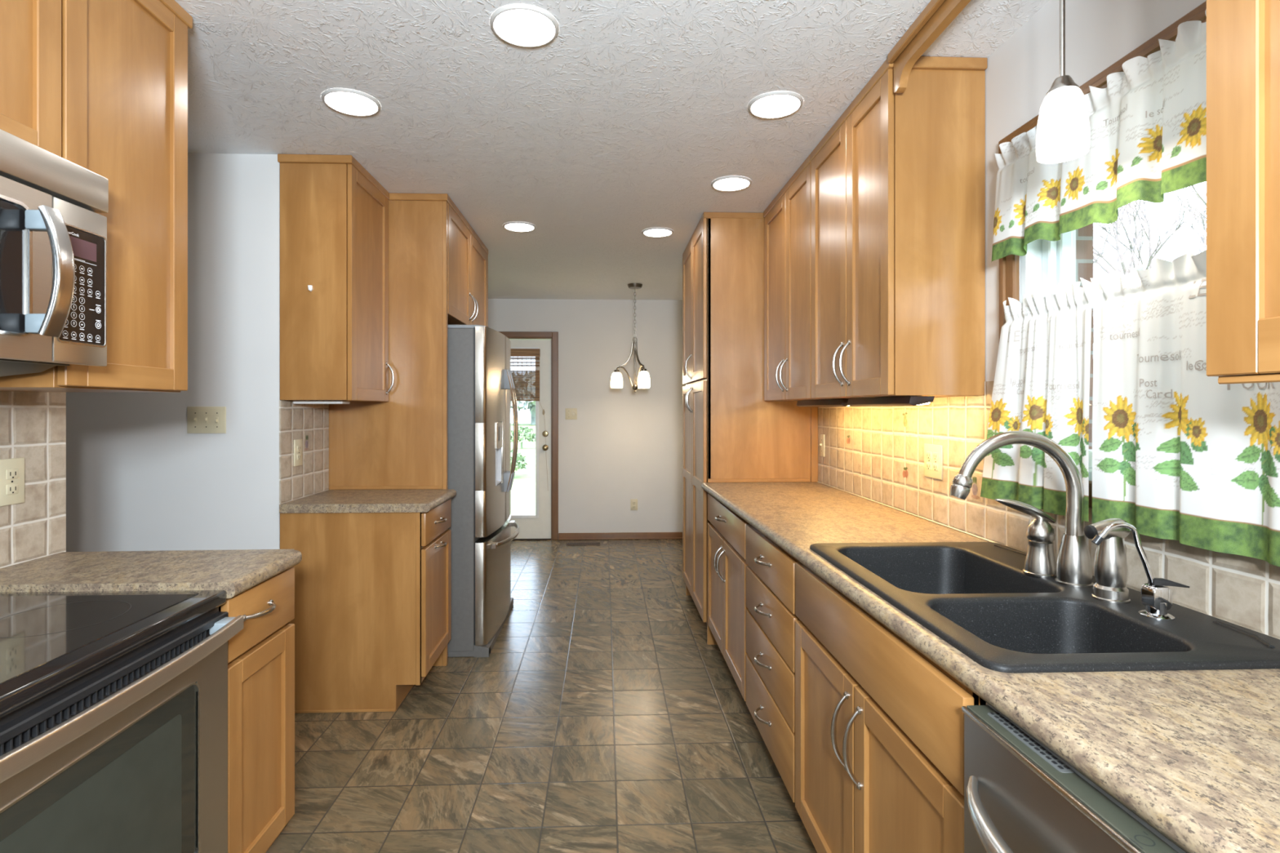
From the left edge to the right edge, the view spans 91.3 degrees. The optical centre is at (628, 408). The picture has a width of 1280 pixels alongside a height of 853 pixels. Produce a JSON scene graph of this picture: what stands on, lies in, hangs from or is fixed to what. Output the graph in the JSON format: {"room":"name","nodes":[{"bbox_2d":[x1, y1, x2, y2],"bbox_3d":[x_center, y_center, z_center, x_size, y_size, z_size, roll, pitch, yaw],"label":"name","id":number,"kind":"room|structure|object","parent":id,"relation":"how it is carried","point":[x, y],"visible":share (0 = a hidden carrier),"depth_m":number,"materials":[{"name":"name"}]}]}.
{"room":"kitchen","nodes":[
{"label":"kitchen","id":0,"kind":"room"},
{"bbox_2d":[66,152,293,551],"bbox_3d":[-2.507,0.110,2.751,1.960,2.440,0.120,0,0,-2],"label":"wall","id":1,"kind":"structure","parent":0,"point":[136,480],"depth_m":2.72,"materials":[{"name":"paint"}]},
{"bbox_2d":[186,406,226,433],"bbox_3d":[-1.832,0.049,2.708,0.163,0.116,0.017,0,0,-2],"label":"light switch","id":2,"kind":"object","parent":1,"relation":"attached to","point":[200,420],"visible":1,"depth_m":2.71,"materials":[{"name":"beige plastic"}]},
{"bbox_2d":[266,539,817,852],"bbox_3d":[-0.447,1.370,1.859,6.250,0.080,9.250,0,0,-2],"label":"floor","id":3,"kind":"structure","parent":0,"point":[601,716],"depth_m":2.47,"materials":[{"name":"tile"}]},
{"bbox_2d":[0,590,243,852],"bbox_3d":[-1.246,0.880,1.101,0.735,0.901,0.763,0,0,-2],"label":"range","id":4,"kind":"object","parent":3,"relation":"on","point":[113,704],"visible":1,"depth_m":1.19,"materials":[{"name":"silver metal"}]},
{"bbox_2d":[0,590,226,718],"bbox_3d":[-1.278,0.447,1.099,0.670,0.035,0.760,0,0,-2],"label":"cooktop","id":5,"kind":"object","parent":4,"relation":"in","point":[51,642],"depth_m":1.22,"materials":[{"name":"glass"}]},
{"bbox_2d":[218,567,294,852],"bbox_3d":[-1.286,0.892,1.655,0.710,0.876,0.337,0,0,-2],"label":"base cabinet","id":6,"kind":"object","parent":3,"relation":"on","point":[261,655],"visible":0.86,"depth_m":1.66,"materials":[{"name":"brown wood"}]},
{"bbox_2d":[0,549,302,598],"bbox_3d":[-1.294,0.435,1.663,0.688,0.038,0.358,0,0,-2],"label":"countertop","id":7,"kind":"structure","parent":6,"relation":"on","point":[235,571],"depth_m":1.62,"materials":[{"name":"laminate"}]},
{"bbox_2d":[280,498,451,713],"bbox_3d":[-1.200,0.892,2.975,0.665,0.876,0.479,0,0,-2],"label":"base cabinet","id":8,"kind":"object","parent":3,"relation":"on","point":[372,619],"visible":0.95,"depth_m":2.74,"materials":[{"name":"brown wood"}]},
{"bbox_2d":[279,488,456,513],"bbox_3d":[-1.204,0.435,2.970,0.648,0.038,0.487,0,0,-2],"label":"countertop","id":9,"kind":"structure","parent":8,"relation":"on","point":[330,500],"depth_m":2.79,"materials":[{"name":"laminate"}]},
{"bbox_2d":[328,485,441,489],"bbox_3d":[-1.250,0.407,3.217,0.572,0.018,0.006,0,0,-2],"label":"strip","id":10,"kind":"object","parent":9,"relation":"on","point":[365,487],"visible":1,"depth_m":3.21,"materials":[{"name":"brown wood"}]},
{"bbox_2d":[328,200,447,666],"bbox_3d":[-1.242,0.128,3.231,0.601,2.404,0.028,0,0,-2],"label":"panel","id":11,"kind":"object","parent":3,"relation":"on","point":[402,440],"visible":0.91,"depth_m":3.23,"materials":[{"name":"brown wood"}]},
{"bbox_2d":[447,324,519,657],"bbox_3d":[-1.101,0.439,3.788,0.851,1.782,0.912,0,0,-2],"label":"refrigerator","id":12,"kind":"object","parent":3,"relation":"on","point":[481,387],"visible":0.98,"depth_m":3.34,"materials":[{"name":"grey metal"}]},
{"bbox_2d":[487,254,488,327],"bbox_3d":[-1.286,0.111,4.358,0.601,2.439,0.020,0,0,-2],"label":"panel","id":13,"kind":"object","parent":3,"relation":"on","point":[487,255],"visible":0.06,"depth_m":4.37,"materials":[{"name":"brown wood"}]},
{"bbox_2d":[566,542,599,545],"bbox_3d":[-0.446,1.327,6.127,0.330,0.007,0.110,0,0,-2],"label":"floor vent","id":14,"kind":"object","parent":3,"relation":"in","point":[567,544],"visible":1,"depth_m":6.11,"materials":[{"name":"brown metal"}]},
{"bbox_2d":[706,493,748,701],"bbox_3d":[0.752,0.892,3.050,0.667,0.876,0.954,0,0,-2],"label":"base cabinet","id":15,"kind":"object","parent":3,"relation":"on","point":[726,564],"visible":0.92,"depth_m":2.96,"materials":[{"name":"brown wood"}]},
{"bbox_2d":[682,212,817,644],"bbox_3d":[0.708,0.111,3.997,0.692,2.439,0.966,0,0,-2],"label":"pantry cabinet","id":16,"kind":"object","parent":3,"relation":"on","point":[730,430],"depth_m":3.53,"materials":[{"name":"brown wood"}]},
{"bbox_2d":[746,524,799,802],"bbox_3d":[0.783,0.892,2.242,0.667,0.876,0.660,0,0,-2],"label":"base cabinet","id":17,"kind":"object","parent":3,"relation":"on","point":[771,616],"visible":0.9,"depth_m":2.14,"materials":[{"name":"brown wood"}]},
{"bbox_2d":[795,562,986,852],"bbox_3d":[0.813,0.892,1.459,0.667,0.876,0.903,0,0,-2],"label":"base cabinet","id":18,"kind":"object","parent":3,"relation":"on","point":[879,725],"visible":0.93,"depth_m":1.38,"materials":[{"name":"brown wood"}]},
{"bbox_2d":[701,481,1279,852],"bbox_3d":[0.799,0.432,1.945,0.660,0.044,3.175,0,0,-2],"label":"countertop","id":19,"kind":"structure","parent":18,"relation":"on","point":[1194,755],"depth_m":0.87,"materials":[{"name":"laminate"}]},
{"bbox_2d":[707,478,809,482],"bbox_3d":[0.735,0.405,3.528,0.581,0.020,0.010,0,0,-2],"label":"strip","id":20,"kind":"object","parent":19,"relation":"on","point":[731,480],"visible":1,"depth_m":3.52,"materials":[{"name":"brown wood"}]},
{"bbox_2d":[809,542,1279,673],"bbox_3d":[0.844,0.501,1.444,0.581,0.202,0.904,0,0,-2],"label":"sink","id":21,"kind":"object","parent":19,"relation":"in","point":[978,597],"visible":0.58,"depth_m":1.32,"materials":[{"name":"black stone"}]},
{"bbox_2d":[950,431,1093,587],"bbox_3d":[0.909,0.227,1.443,0.317,0.352,0.077,0,0,-2],"label":"faucet","id":22,"kind":"object","parent":21,"relation":"on","point":[1073,566],"visible":1,"depth_m":1.44,"materials":[{"name":"silver metal"}]},
{"bbox_2d":[995,498,1057,577],"bbox_3d":[0.973,0.312,1.528,0.144,0.182,0.074,0,0,-2],"label":"lever","id":23,"kind":"object","parent":21,"relation":"on","point":[1040,559],"visible":0.98,"depth_m":1.51,"materials":[{"name":"silver metal"}]},
{"bbox_2d":[1084,518,1130,604],"bbox_3d":[1.013,0.318,1.325,0.084,0.171,0.066,0,0,-2],"label":"sprayer","id":24,"kind":"object","parent":21,"relation":"on","point":[1110,565],"visible":0.87,"depth_m":1.31,"materials":[{"name":"silver metal"}]},
{"bbox_2d":[1091,521,1189,621],"bbox_3d":[0.999,0.312,1.214,0.177,0.182,0.054,0,0,-2],"label":"tap","id":25,"kind":"object","parent":21,"relation":"on","point":[1157,598],"visible":1,"depth_m":1.21,"materials":[{"name":"silver metal"}]},
{"bbox_2d":[961,702,1186,852],"bbox_3d":[0.791,0.894,0.693,0.666,0.872,0.600,0,0,-2],"label":"dishwasher","id":26,"kind":"object","parent":3,"relation":"on","point":[1020,797],"visible":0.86,"depth_m":0.82,"materials":[{"name":"grey metal"}]},
{"bbox_2d":[488,298,685,533],"bbox_3d":[0.358,0.110,6.449,4.290,2.440,0.140,0,0,-2],"label":"wall","id":27,"kind":"structure","parent":0,"point":[624,444],"depth_m":6.36,"materials":[{"name":"paint"}]},
{"bbox_2d":[498,331,558,540],"bbox_3d":[-1.190,0.276,6.360,0.950,2.108,0.118,0,0,-2],"label":"trim","id":28,"kind":"structure","parent":27,"relation":"attached to","point":[510,335],"depth_m":6.32,"materials":[{"name":"brown wood"}]},
{"bbox_2d":[511,348,548,490],"bbox_3d":[-1.118,0.113,6.311,0.610,1.435,0.026,0,0,-2],"label":"bamboo shade","id":29,"kind":"object","parent":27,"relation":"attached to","point":[522,382],"visible":0.5,"depth_m":6.31,"materials":[{"name":"brown wood"}]},
{"bbox_2d":[509,339,551,538],"bbox_3d":[-1.188,0.308,6.321,0.800,2.020,0.108,0,0,-2],"label":"door","id":30,"kind":"structure","parent":27,"relation":"in","point":[538,526],"depth_m":6.34,"materials":[{"name":"beige paint"}]},
{"bbox_2d":[512,538,551,540],"bbox_3d":[-1.189,1.324,6.343,0.800,0.012,0.072,0,0,-2],"label":"trim","id":31,"kind":"structure","parent":27,"relation":"attached to","point":[514,539],"depth_m":6.32,"materials":[{"name":"brown wood"}]},
{"bbox_2d":[565,408,577,419],"bbox_3d":[-0.584,0.053,6.332,0.118,0.114,0.020,0,0,-2],"label":"light switch","id":32,"kind":"object","parent":27,"relation":"attached to","point":[571,413],"visible":1,"depth_m":6.33,"materials":[{"name":"beige plastic"}]},
{"bbox_2d":[558,532,682,540],"bbox_3d":[0.822,1.295,6.385,3.068,0.070,0.022,0,0,-2],"label":"baseboard","id":33,"kind":"structure","parent":27,"relation":"attached to","point":[614,535],"depth_m":6.35,"materials":[{"name":"brown wood"}]},
{"bbox_2d":[630,498,637,510],"bbox_3d":[0.055,0.977,6.362,0.072,0.114,0.009,0,0,-2],"label":"outlet","id":34,"kind":"object","parent":27,"relation":"attached to","point":[633,502],"visible":1,"depth_m":6.36,"materials":[{"name":"beige plastic"}]},
{"bbox_2d":[174,0,1049,300],"bbox_3d":[-0.447,-1.150,1.859,6.250,0.080,9.250,0,0,-2],"label":"ceiling","id":35,"kind":"structure","parent":0,"point":[595,136],"depth_m":2.23,"materials":[{"name":"white paint"}]},
{"bbox_2d":[320,88,381,115],"bbox_3d":[-1.002,-1.105,2.261,0.198,0.009,0.198,0,0,-2],"label":"recessed light","id":36,"kind":"object","parent":35,"relation":"in","point":[344,100],"visible":1,"depth_m":2.25,"materials":[{"name":"white"}]},
{"bbox_2d":[502,221,535,231],"bbox_3d":[-0.664,-1.105,3.801,0.198,0.009,0.198,0,0,-2],"label":"recessed light","id":37,"kind":"object","parent":35,"relation":"in","point":[517,226],"visible":1,"depth_m":3.79,"materials":[{"name":"white"}]},
{"bbox_2d":[489,4,559,47],"bbox_3d":[-0.302,-1.105,1.812,0.198,0.009,0.198,0,0,-2],"label":"recessed light","id":38,"kind":"object","parent":35,"relation":"in","point":[525,25],"visible":1,"depth_m":1.80,"materials":[{"name":"white"}]},
{"bbox_2d":[610,283,650,391],"bbox_3d":[0.018,-0.629,5.581,0.358,0.959,0.394,0,0,-2],"label":"chandelier","id":39,"kind":"object","parent":35,"relation":"hanging from","point":[642,381],"visible":1,"depth_m":5.55,"materials":[{"name":"white glass"}]},
{"bbox_2d":[641,226,673,237],"bbox_3d":[0.182,-1.105,3.922,0.198,0.009,0.198,0,0,-2],"label":"recessed light","id":40,"kind":"object","parent":35,"relation":"in","point":[657,232],"visible":1,"depth_m":3.91,"materials":[{"name":"white glass"}]},
{"bbox_2d":[711,175,751,191],"bbox_3d":[0.504,-1.105,3.074,0.198,0.009,0.198,0,0,-2],"label":"recessed light","id":41,"kind":"object","parent":35,"relation":"in","point":[730,183],"visible":1,"depth_m":3.06,"materials":[{"name":"white"}]},
{"bbox_2d":[747,90,803,118],"bbox_3d":[0.535,-1.105,2.280,0.198,0.009,0.198,0,0,-2],"label":"recessed light","id":42,"kind":"object","parent":35,"relation":"in","point":[778,104],"visible":1,"depth_m":2.27,"materials":[{"name":"white"}]},
{"bbox_2d":[887,0,971,93],"bbox_3d":[0.851,-1.046,1.446,0.046,0.127,1.024,0,0,-2],"label":"valance board","id":43,"kind":"object","parent":35,"relation":"attached to","point":[936,16],"visible":1,"depth_m":1.78,"materials":[{"name":"brown wood"}]},
{"bbox_2d":[1035,0,1090,164],"bbox_3d":[0.927,-0.826,1.337,0.096,0.567,0.096,0,0,-2],"label":"pendant lamp","id":44,"kind":"object","parent":35,"relation":"hanging from","point":[1063,127],"visible":1,"depth_m":1.31,"materials":[{"name":"white glass"}]},
{"bbox_2d":[817,0,1279,639],"bbox_3d":[1.245,0.110,0.978,0.158,2.440,7.060,0,0,-2],"label":"wall","id":45,"kind":"structure","parent":0,"point":[873,453],"depth_m":1.87,"materials":[{"name":"tile"}]},
{"bbox_2d":[763,155,826,401],"bbox_3d":[0.912,-0.576,3.122,0.353,1.067,0.794,0,0,-2],"label":"upper cabinet","id":46,"kind":"object","parent":45,"relation":"attached to","point":[788,217],"visible":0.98,"depth_m":3.04,"materials":[{"name":"brown wood"}]},
{"bbox_2d":[796,399,848,406],"bbox_3d":[0.903,-0.025,2.857,0.092,0.031,0.600,0,0,-2],"label":"light","id":47,"kind":"object","parent":46,"relation":"attached to","point":[828,402],"visible":0.88,"depth_m":2.76,"materials":[{"name":"brown metal"}]},
{"bbox_2d":[819,434,824,457],"bbox_3d":[1.063,0.203,3.455,0.017,0.122,0.074,0,0,-2],"label":"light switch","id":48,"kind":"object","parent":45,"relation":"attached to","point":[821,436],"visible":1,"depth_m":3.44,"materials":[{"name":"beige plastic"}]},
{"bbox_2d":[809,56,987,399],"bbox_3d":[0.942,-0.576,2.344,0.353,1.067,0.760,0,0,-2],"label":"upper cabinet","id":49,"kind":"object","parent":45,"relation":"attached to","point":[898,180],"visible":0.99,"depth_m":1.98,"materials":[{"name":"brown wood"}]},
{"bbox_2d":[847,395,934,406],"bbox_3d":[0.927,-0.025,2.242,0.092,0.031,0.510,0,0,-2],"label":"light","id":50,"kind":"object","parent":49,"relation":"attached to","point":[908,400],"visible":1,"depth_m":2.12,"materials":[{"name":"brown metal"}]},
{"bbox_2d":[924,443,942,479],"bbox_3d":[1.113,0.192,2.286,0.009,0.122,0.122,0,0,-2],"label":"outlet","id":51,"kind":"object","parent":45,"relation":"attached to","point":[933,454],"visible":1,"depth_m":2.27,"materials":[{"name":"beige plastic"}]},
{"bbox_2d":[926,451,931,470],"bbox_3d":[1.110,0.192,2.309,0.005,0.067,0.033,0,0,-2],"label":"receptacle","id":52,"kind":"object","parent":51,"relation":"attached to","point":[928,453],"depth_m":2.31,"materials":[{"name":"beige plastic"}]},
{"bbox_2d":[933,452,937,471],"bbox_3d":[1.111,0.192,2.263,0.005,0.067,0.033,0,0,-2],"label":"receptacle","id":53,"kind":"object","parent":51,"relation":"attached to","point":[935,454],"depth_m":2.26,"materials":[{"name":"beige plastic"}]},
{"bbox_2d":[998,0,1206,508],"bbox_3d":[1.218,-0.282,1.434,0.176,1.055,0.923,0,0,-2],"label":"window","id":54,"kind":"structure","parent":45,"relation":"in","point":[1046,264],"depth_m":1.77,"materials":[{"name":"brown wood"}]},
{"bbox_2d":[980,277,1096,521],"bbox_3d":[1.090,-0.023,1.692,0.042,0.582,0.427,0,0,-2],"label":"cafe curtain","id":55,"kind":"object","parent":54,"relation":"hanging from","point":[1042,383],"visible":0.91,"depth_m":1.65,"materials":[{"name":"white fabric"}]},
{"bbox_2d":[991,9,1206,261],"bbox_3d":[1.096,-0.592,1.415,0.043,0.336,0.883,0,0,-2],"label":"window valance","id":56,"kind":"object","parent":54,"relation":"hanging from","point":[1148,126],"visible":0.76,"depth_m":1.39,"materials":[{"name":"white fabric"}]},
{"bbox_2d":[1089,249,1279,566],"bbox_3d":[1.107,-0.023,1.220,0.039,0.582,0.494,0,0,-2],"label":"cafe curtain","id":57,"kind":"object","parent":54,"relation":"hanging from","point":[1180,454],"visible":0.91,"depth_m":1.27,"materials":[{"name":"white fabric"}]},
{"bbox_2d":[1206,0,1279,384],"bbox_3d":[1.010,-0.573,0.589,0.353,1.073,0.700,0,0,-2],"label":"upper cabinet","id":58,"kind":"object","parent":45,"relation":"attached to","point":[1243,36],"visible":1,"depth_m":0.88,"materials":[{"name":"brown wood"}]},
{"bbox_2d":[1075,223,1093,449],"bbox_3d":[1.372,0.060,0.908,0.088,2.940,6.910,0,0,-2],"label":"wall","id":59,"kind":"structure","parent":0,"point":[1084,235],"depth_m":1.86,"materials":[{"name":"white paint"}]},
{"bbox_3d":[-1.657,0.110,4.572,0.120,2.440,3.455,0,0,-2],"label":"wall","id":60,"kind":"structure","parent":0,"visible":0},
{"bbox_2d":[279,400,328,504],"bbox_3d":[-1.531,0.197,2.967,0.008,0.466,0.477,0,0,-2],"label":"backsplash","id":61,"kind":"structure","parent":60,"relation":"attached to","point":[309,423],"depth_m":2.94,"materials":[{"name":"tile"}]},
{"bbox_2d":[293,439,302,466],"bbox_3d":[-1.521,0.202,2.879,0.009,0.122,0.074,0,0,-2],"label":"outlet","id":62,"kind":"object","parent":61,"relation":"attached to","point":[298,443],"visible":1,"depth_m":2.87,"materials":[{"name":"beige plastic"}]},
{"bbox_2d":[297,444,301,460],"bbox_3d":[-1.519,0.202,2.879,0.005,0.067,0.033,0,0,-2],"label":"receptacle","id":63,"kind":"object","parent":62,"relation":"attached to","point":[299,446],"depth_m":2.88,"materials":[{"name":"beige plastic"}]},
{"bbox_2d":[277,153,394,401],"bbox_3d":[-1.361,-0.573,2.968,0.353,1.073,0.490,0,0,-2],"label":"upper cabinet","id":64,"kind":"object","parent":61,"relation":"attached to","point":[334,214],"visible":1,"depth_m":2.74,"materials":[{"name":"brown wood"}]},
{"bbox_2d":[307,284,312,291],"bbox_3d":[-1.389,-0.525,2.725,0.018,0.026,0.016,0,0,-2],"label":"hook","id":65,"kind":"object","parent":64,"relation":"attached to","point":[309,286],"visible":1,"depth_m":2.72,"materials":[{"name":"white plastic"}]},
{"bbox_2d":[293,400,350,404],"bbox_3d":[-1.401,-0.029,2.853,0.220,0.015,0.090,0,0,-2],"label":"light","id":66,"kind":"object","parent":64,"relation":"attached to","point":[294,402],"visible":0.96,"depth_m":2.81,"materials":[{"name":"white plastic"}]},
{"bbox_2d":[389,192,488,326],"bbox_3d":[-1.242,-0.802,3.779,0.643,0.613,1.139,0,0,-2],"label":"upper cabinet","id":67,"kind":"object","parent":60,"relation":"attached to","point":[467,255],"visible":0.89,"depth_m":3.65,"materials":[{"name":"brown wood"}]},
{"bbox_3d":[-1.625,0.110,-0.418,0.120,2.440,4.490,0,0,-2],"label":"wall","id":68,"kind":"structure","parent":0,"visible":0},
{"bbox_2d":[0,0,61,156],"bbox_3d":[-1.410,-0.810,0.991,0.414,0.597,0.709,0,0,-2],"label":"upper cabinet","id":69,"kind":"object","parent":68,"relation":"attached to","point":[30,30],"visible":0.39,"depth_m":1.29,"materials":[{"name":"brown wood"}]},
{"bbox_2d":[0,128,108,377],"bbox_3d":[-1.338,-0.284,1.012,0.550,0.446,0.717,0,0,-2],"label":"microwave","id":70,"kind":"object","parent":69,"relation":"attached to","point":[53,236],"visible":1,"depth_m":1.21,"materials":[{"name":"silver metal"}]},
{"bbox_2d":[0,391,66,568],"bbox_3d":[-1.601,0.191,0.584,0.006,0.479,2.489,0,0,-2],"label":"backsplash","id":71,"kind":"structure","parent":68,"relation":"attached to","point":[33,424],"depth_m":1.73,"materials":[{"name":"tile"}]},
{"bbox_2d":[0,457,24,506],"bbox_3d":[-1.634,0.193,1.655,0.009,0.122,0.074,0,0,-2],"label":"outlet","id":72,"kind":"object","parent":71,"relation":"attached to","point":[11,470],"visible":1,"depth_m":1.65,"materials":[{"name":"beige plastic"}]},
{"bbox_2d":[5,468,18,494],"bbox_3d":[-1.632,0.193,1.655,0.005,0.067,0.033,0,0,-2],"label":"receptacle","id":73,"kind":"object","parent":72,"relation":"attached to","point":[11,474],"depth_m":1.65,"materials":[{"name":"beige plastic"}]},
{"bbox_2d":[0,0,192,392],"bbox_3d":[-1.432,-0.578,1.554,0.414,1.063,0.415,0,0,-2],"label":"upper cabinet","id":74,"kind":"object","parent":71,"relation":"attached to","point":[124,63],"visible":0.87,"depth_m":1.57,"materials":[{"name":"brown wood"}]},
{"label":"outside","id":75,"kind":"structure","parent":0,"visible":0},
{"bbox_2d":[510,422,535,515],"bbox_3d":[-0.960,1.605,24.982,90.000,0.050,90.000,0,0,-2],"label":"lawn","id":76,"kind":"structure","parent":75,"point":[523,486],"depth_m":13.18,"materials":[{"name":"green plant"}]},
{"bbox_2d":[511,448,527,471],"bbox_3d":[-2.913,1.248,14.403,1.132,0.683,1.191,0,0,-2],"label":"shrub","id":77,"kind":"object","parent":76,"relation":"on","point":[521,462],"visible":0.23,"depth_m":14.28,"materials":[{"name":"green plant"}]},
{"bbox_2d":[511,376,535,424],"bbox_3d":[-9.450,-1.077,61.631,9.160,5.335,9.177,0,0,-2],"label":"leafy tree","id":78,"kind":"object","parent":76,"relation":"on","point":[531,405],"visible":0.08,"depth_m":58.22,"materials":[{"name":"green plant"}]},
{"bbox_2d":[511,426,535,448],"bbox_3d":[-4.273,1.139,24.832,1.299,0.902,1.321,0,0,-2],"label":"shrub","id":79,"kind":"object","parent":76,"relation":"on","point":[529,435],"visible":0.71,"depth_m":24.60,"materials":[{"name":"green plant"}]},
{"bbox_2d":[1093,187,1206,343],"bbox_3d":[6.655,-1.033,9.020,3.354,5.255,3.224,0,0,-2],"label":"bare tree","id":80,"kind":"object","parent":76,"relation":"on","point":[1145,220],"visible":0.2,"depth_m":8.38,"materials":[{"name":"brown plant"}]},
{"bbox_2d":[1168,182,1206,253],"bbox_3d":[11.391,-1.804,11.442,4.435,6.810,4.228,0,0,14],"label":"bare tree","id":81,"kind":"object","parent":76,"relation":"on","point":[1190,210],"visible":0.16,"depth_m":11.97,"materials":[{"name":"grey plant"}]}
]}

